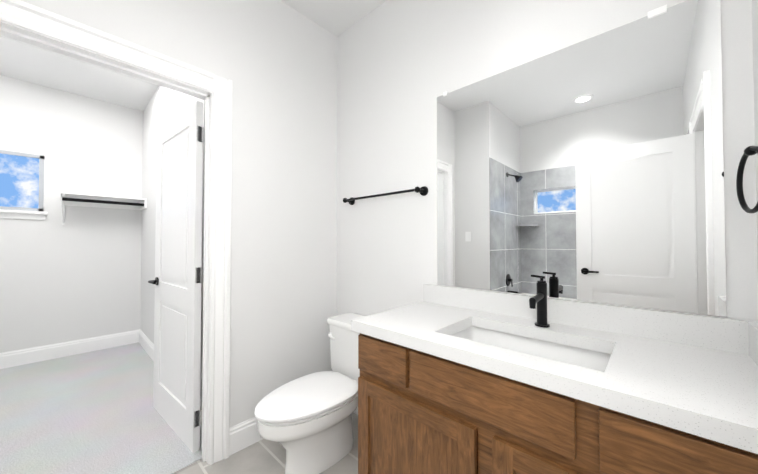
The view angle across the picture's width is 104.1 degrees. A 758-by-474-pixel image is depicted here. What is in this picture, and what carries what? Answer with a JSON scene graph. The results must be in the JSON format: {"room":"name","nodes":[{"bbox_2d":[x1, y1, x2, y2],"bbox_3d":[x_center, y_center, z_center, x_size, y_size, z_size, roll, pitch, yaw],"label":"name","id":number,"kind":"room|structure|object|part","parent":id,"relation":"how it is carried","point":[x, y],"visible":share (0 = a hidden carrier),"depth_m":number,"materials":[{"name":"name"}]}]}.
{"room":"bathroom","nodes":[
{"label":"bathroom","id":0,"kind":"room"},
{"bbox_2d":[0,75,142,352],"bbox_3d":[-3.490,-0.144,3.022,0.120,2.810,1.900,-1,-1,43],"label":"wall","id":1,"kind":"structure","parent":0,"point":[77,276],"depth_m":3.15,"materials":[{"name":"paint"}]},
{"bbox_2d":[0,153,38,207],"bbox_3d":[-3.594,-0.547,2.826,0.003,0.504,0.454,-1,-1,43],"label":"window pane","id":2,"kind":"structure","parent":1,"relation":"in","point":[19,181],"depth_m":2.90,"materials":[{"name":"clear glass"}]},
{"bbox_2d":[0,150,43,211],"bbox_3d":[-3.592,-0.547,2.823,0.012,0.570,0.520,-1,-1,43],"label":"window frame","id":3,"kind":"structure","parent":1,"relation":"in","point":[41,179],"depth_m":2.99,"materials":[{"name":"grey"}]},
{"bbox_2d":[0,209,47,219],"bbox_3d":[-3.578,-0.222,2.805,0.050,0.080,0.580,-1,-1,43],"label":"window sill","id":4,"kind":"structure","parent":1,"relation":"attached to","point":[21,214],"depth_m":2.90,"materials":[{"name":"paint"}]},
{"bbox_2d":[0,329,139,368],"bbox_3d":[-3.441,1.173,2.954,0.014,0.150,1.660,-1,-1,43],"label":"baseboard","id":5,"kind":"structure","parent":1,"relation":"attached to","point":[8,359],"depth_m":3.10,"materials":[{"name":"paint"}]},
{"bbox_2d":[61,191,146,224],"bbox_3d":[-2.995,-0.285,3.239,0.309,0.320,0.669,-1,-1,43],"label":"closet shelf","id":6,"kind":"object","parent":1,"relation":"attached to","point":[91,200],"visible":0.96,"depth_m":3.21,"materials":[{"name":"paint"}]},
{"bbox_3d":[-2.915,-0.376,3.172,0.032,0.032,0.658,-1,-1,43],"label":"rod","id":7,"kind":"part","parent":6,"relation":"part of","materials":[{"name":"black metal"}]},
{"bbox_2d":[0,342,201,473],"bbox_3d":[-2.502,1.264,2.075,2.825,0.062,1.900,-1,-1,43],"label":"floor","id":8,"kind":"structure","parent":0,"point":[93,412],"depth_m":2.00,"materials":[{"name":"grey carpet"}]},
{"bbox_2d":[140,86,204,397],"bbox_3d":[-1.874,-0.149,2.730,2.640,2.810,0.120,-1,-1,43],"label":"wall","id":9,"kind":"structure","parent":0,"point":[164,106],"depth_m":3.18,"materials":[{"name":"paint"}]},
{"bbox_2d":[139,330,201,408],"bbox_3d":[-1.956,1.169,2.693,2.540,0.150,0.014,-1,-1,43],"label":"baseboard","id":10,"kind":"structure","parent":9,"relation":"attached to","point":[146,344],"depth_m":3.19,"materials":[{"name":"paint"}]},
{"bbox_2d":[21,0,336,427],"bbox_3d":[-0.999,-0.167,1.646,0.120,2.810,1.850,-1,-1,43],"label":"wall","id":11,"kind":"structure","parent":0,"point":[275,61],"depth_m":1.88,"materials":[{"name":"paint"}]},
{"bbox_2d":[0,0,231,464],"bbox_3d":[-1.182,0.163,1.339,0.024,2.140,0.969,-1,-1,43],"label":"trim","id":12,"kind":"structure","parent":11,"relation":"attached to","point":[28,16],"depth_m":1.63,"materials":[{"name":"paint"}]},
{"bbox_2d":[153,101,203,452],"bbox_3d":[-1.334,0.224,1.949,0.771,2.022,0.044,-1,-1,39],"label":"closet door leaf","id":13,"kind":"structure","parent":11,"relation":"in","point":[177,307],"depth_m":1.86,"materials":[{"name":"paint"}]},
{"bbox_2d":[148,277,158,284],"bbox_3d":[-1.557,0.316,2.123,0.135,0.060,0.142,-1,-1,39],"label":"door handle","id":14,"kind":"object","parent":13,"relation":"attached to","point":[156,281],"depth_m":2.11,"materials":[{"name":"black metal"}]},
{"bbox_3d":[-1.038,0.219,1.711,0.010,1.730,0.041,-1,-1,39],"label":"closet door hinges","id":15,"kind":"part","parent":13,"relation":"part of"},
{"bbox_2d":[169,458,202,473],"bbox_3d":[-1.233,1.227,1.368,0.010,0.014,0.769,-1,-1,43],"label":"trim","id":16,"kind":"structure","parent":11,"relation":"attached to","point":[187,466],"depth_m":1.58,"materials":[{"name":"silver metal"}]},
{"bbox_2d":[201,112,204,452],"bbox_3d":[-1.001,0.219,1.693,0.042,2.040,0.001,-1,-1,43],"label":"trim","id":17,"kind":"structure","parent":11,"relation":"attached to","point":[203,256],"depth_m":1.70,"materials":[{"name":"grey"}]},
{"bbox_2d":[229,416,262,455],"bbox_3d":[-0.586,1.169,1.966,0.014,0.150,0.785,-1,-1,43],"label":"baseboard","id":18,"kind":"structure","parent":11,"relation":"attached to","point":[244,434],"depth_m":1.73,"materials":[{"name":"paint"}]},
{"bbox_2d":[0,0,385,110],"bbox_3d":[-1.190,-1.631,1.131,6.097,0.100,3.140,-1,-1,43],"label":"ceiling","id":19,"kind":"structure","parent":0,"point":[37,65],"depth_m":2.71,"materials":[{"name":"paint"}]},
{"bbox_2d":[177,412,357,473],"bbox_3d":[-0.199,1.237,0.074,3.272,0.050,3.020,-1,-1,43],"label":"floor","id":20,"kind":"structure","parent":0,"point":[263,456],"depth_m":1.63,"materials":[{"name":"grey tile"}]},
{"bbox_2d":[254,313,363,473],"bbox_3d":[-0.309,0.887,1.692,0.470,0.701,0.794,-1,-1,43],"label":"toilet","id":21,"kind":"object","parent":20,"relation":"on","point":[305,421],"visible":0.88,"depth_m":1.56,"materials":[{"name":"white ceramic"}]},
{"bbox_3d":[-0.387,0.854,1.610,0.396,0.026,0.567,-1,-1,43],"label":"lid","id":22,"kind":"part","parent":21,"relation":"part of","materials":[{"name":"white plastic"}]},
{"bbox_3d":[-0.374,1.064,1.619,0.376,0.345,0.575,-1,-1,43],"label":"bowl","id":23,"kind":"part","parent":21,"relation":"part of","materials":[{"name":"white ceramic"}]},
{"bbox_3d":[-0.384,0.882,1.612,0.376,0.016,0.543,-1,-1,43],"label":"seat","id":24,"kind":"part","parent":21,"relation":"part of","materials":[{"name":"white plastic"}]},
{"bbox_3d":[-0.111,0.738,1.907,0.450,0.320,0.210,-1,-1,43],"label":"tank","id":25,"kind":"part","parent":21,"relation":"part of","materials":[{"name":"white ceramic"}]},
{"bbox_3d":[-0.114,0.559,1.906,0.470,0.036,0.223,-1,-1,43],"label":"tank lid","id":26,"kind":"part","parent":21,"relation":"part of","materials":[{"name":"white ceramic"}]},
{"bbox_2d":[351,275,757,473],"bbox_3d":[0.511,0.692,1.090,1.201,1.075,0.571,-1,-1,43],"label":"bathroom vanity","id":27,"kind":"object","parent":20,"relation":"on","point":[454,380],"visible":1,"depth_m":0.92,"materials":[{"name":"brown wood"}]},
{"bbox_3d":[0.011,0.496,1.203,0.261,0.146,0.019,-1,-1,43],"label":"drawer","id":28,"kind":"part","parent":27,"relation":"part of","materials":[{"name":"brown wood"}]},
{"bbox_3d":[0.110,0.854,1.105,0.530,0.500,0.019,-1,-1,43],"label":"door","id":29,"kind":"part","parent":27,"relation":"part of","materials":[{"name":"brown wood"}]},
{"bbox_3d":[0.309,0.491,0.925,0.516,0.146,0.019,-1,-1,43],"label":"drawer","id":30,"kind":"part","parent":27,"relation":"part of","materials":[{"name":"brown wood"}]},
{"bbox_3d":[0.553,0.847,0.690,0.573,0.500,0.019,-1,-1,43],"label":"door","id":31,"kind":"part","parent":27,"relation":"part of","materials":[{"name":"brown wood"}]},
{"bbox_2d":[451,326,611,371],"bbox_3d":[0.510,0.482,1.067,0.560,0.158,0.360,-1,-1,43],"label":"basin","id":32,"kind":"object","parent":27,"relation":"in","point":[586,356],"depth_m":1.18,"materials":[{"name":"white ceramic"}]},
{"bbox_2d":[529,275,549,327],"bbox_3d":[0.621,0.258,1.171,0.070,0.204,0.164,-1,-1,43],"label":"faucet","id":33,"kind":"object","parent":27,"relation":"on","point":[541,286],"depth_m":1.19,"materials":[{"name":"black metal"}]},
{"bbox_3d":[0.648,0.486,0.608,0.314,0.146,0.019,-1,-1,43],"label":"drawer","id":34,"kind":"part","parent":27,"relation":"part of","materials":[{"name":"brown wood"}]},
{"bbox_2d":[337,0,757,321],"bbox_3d":[0.452,-0.167,1.633,2.257,2.810,0.127,-1,-1,43],"label":"wall","id":35,"kind":"structure","parent":0,"point":[591,169],"depth_m":1.28,"materials":[{"name":"white paint"}]},
{"bbox_2d":[343,186,427,204],"bbox_3d":[0.005,-0.267,1.916,0.688,0.058,0.086,-1,-1,43],"label":"bar","id":36,"kind":"object","parent":35,"relation":"attached to","point":[423,191],"visible":1,"depth_m":1.80,"materials":[{"name":"black metal"}]},
{"bbox_2d":[648,4,666,18],"bbox_3d":[0.991,-0.802,1.054,0.050,0.024,0.009,-1,-1,43],"label":"mirror clip","id":37,"kind":"object","parent":35,"relation":"attached to","point":[657,11],"depth_m":1.05,"materials":[{"name":"white plastic"}]},
{"bbox_2d":[423,284,757,354],"bbox_3d":[0.699,0.312,1.298,1.201,0.100,0.020,-1,-1,43],"label":"backsplash","id":38,"kind":"structure","parent":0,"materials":[{"name":"stone"}]},
{"bbox_2d":[752,0,757,265],"bbox_3d":[0.163,-0.199,-0.241,0.120,2.810,3.020,-1,-1,43],"label":"wall","id":39,"kind":"structure","parent":0,"point":[755,34],"depth_m":0.89,"materials":[{"name":"paint"}]},
{"bbox_2d":[736,146,757,212],"bbox_3d":[1.001,-0.162,0.782,0.052,0.196,0.177,-1,-1,43],"label":"towel ring","id":40,"kind":"object","parent":39,"relation":"attached to","point":[750,150],"visible":1,"depth_m":0.83,"materials":[{"name":"black metal"}]}
]}

